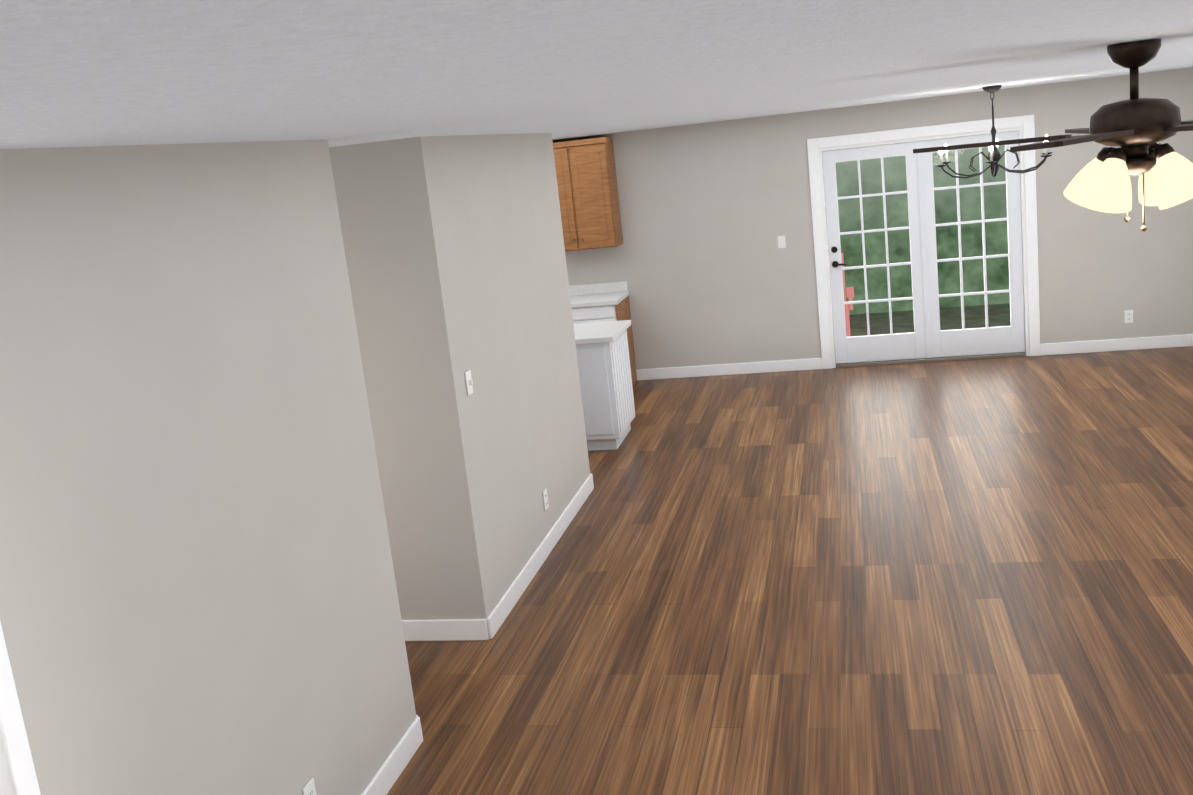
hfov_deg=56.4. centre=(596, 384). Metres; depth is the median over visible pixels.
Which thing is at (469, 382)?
light switch
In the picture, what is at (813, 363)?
baseboard
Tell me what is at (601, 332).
countertop
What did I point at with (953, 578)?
floor
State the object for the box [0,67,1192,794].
wall
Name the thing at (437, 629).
baseboard
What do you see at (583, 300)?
countertop
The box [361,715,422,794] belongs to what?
baseboard
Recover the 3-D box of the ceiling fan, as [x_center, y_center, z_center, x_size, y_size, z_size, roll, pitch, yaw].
[1.686,-0.776,3.515,1.310,0.579,1.253,-4,12,13]
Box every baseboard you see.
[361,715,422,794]
[402,619,484,640]
[481,473,593,639]
[636,358,821,380]
[1040,334,1192,355]
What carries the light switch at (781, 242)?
attached to the wall
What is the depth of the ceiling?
1.86 m
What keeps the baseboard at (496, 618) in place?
attached to the wall
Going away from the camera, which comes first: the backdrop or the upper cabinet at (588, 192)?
the upper cabinet at (588, 192)
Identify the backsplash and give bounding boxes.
[569,281,627,296]
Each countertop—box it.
[570,289,628,308]
[573,320,630,343]
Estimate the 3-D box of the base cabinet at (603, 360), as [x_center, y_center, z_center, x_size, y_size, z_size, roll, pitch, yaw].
[-0.013,0.032,8.948,0.488,0.870,0.712,-4,12,13]
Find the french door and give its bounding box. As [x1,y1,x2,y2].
[818,127,1029,367]
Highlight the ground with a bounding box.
[833,303,1010,362]
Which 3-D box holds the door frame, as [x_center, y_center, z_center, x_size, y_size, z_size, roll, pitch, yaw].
[3.039,-1.274,10.332,1.990,2.190,0.018,-4,12,13]
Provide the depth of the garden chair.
11.84 m
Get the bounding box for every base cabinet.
[572,297,636,385]
[576,328,634,450]
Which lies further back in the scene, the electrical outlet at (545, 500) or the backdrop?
the backdrop
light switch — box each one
[465,370,472,395]
[777,235,785,247]
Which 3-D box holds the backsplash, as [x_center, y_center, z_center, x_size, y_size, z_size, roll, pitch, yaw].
[-1.141,-0.884,11.338,2.980,0.100,0.020,-4,12,13]
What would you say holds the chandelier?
hanging from the ceiling
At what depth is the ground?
12.83 m
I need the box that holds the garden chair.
[828,253,853,336]
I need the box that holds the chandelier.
[936,85,1052,178]
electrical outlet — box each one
[302,777,315,794]
[542,488,548,510]
[1124,310,1132,322]
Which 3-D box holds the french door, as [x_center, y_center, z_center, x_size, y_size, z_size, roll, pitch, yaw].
[3.055,-1.241,10.392,1.806,2.098,0.150,-4,12,13]
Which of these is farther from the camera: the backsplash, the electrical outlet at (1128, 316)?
the backsplash
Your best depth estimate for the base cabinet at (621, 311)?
10.55 m
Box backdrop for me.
[822,130,1017,314]
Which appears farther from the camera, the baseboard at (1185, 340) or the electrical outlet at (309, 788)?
the baseboard at (1185, 340)
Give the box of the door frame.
[807,114,1040,368]
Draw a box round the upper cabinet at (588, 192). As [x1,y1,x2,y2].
[553,137,622,251]
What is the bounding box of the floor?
[387,346,1192,794]
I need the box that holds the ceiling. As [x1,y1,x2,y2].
[0,0,1192,148]
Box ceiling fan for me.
[913,39,1192,231]
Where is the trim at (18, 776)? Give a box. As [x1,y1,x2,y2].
[0,622,40,794]
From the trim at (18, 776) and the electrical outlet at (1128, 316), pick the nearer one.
the trim at (18, 776)
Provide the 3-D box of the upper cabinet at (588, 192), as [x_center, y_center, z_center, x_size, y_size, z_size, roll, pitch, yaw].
[-0.187,-1.825,10.738,0.740,1.030,0.345,-4,12,13]
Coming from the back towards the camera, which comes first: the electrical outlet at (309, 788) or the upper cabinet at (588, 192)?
the upper cabinet at (588, 192)

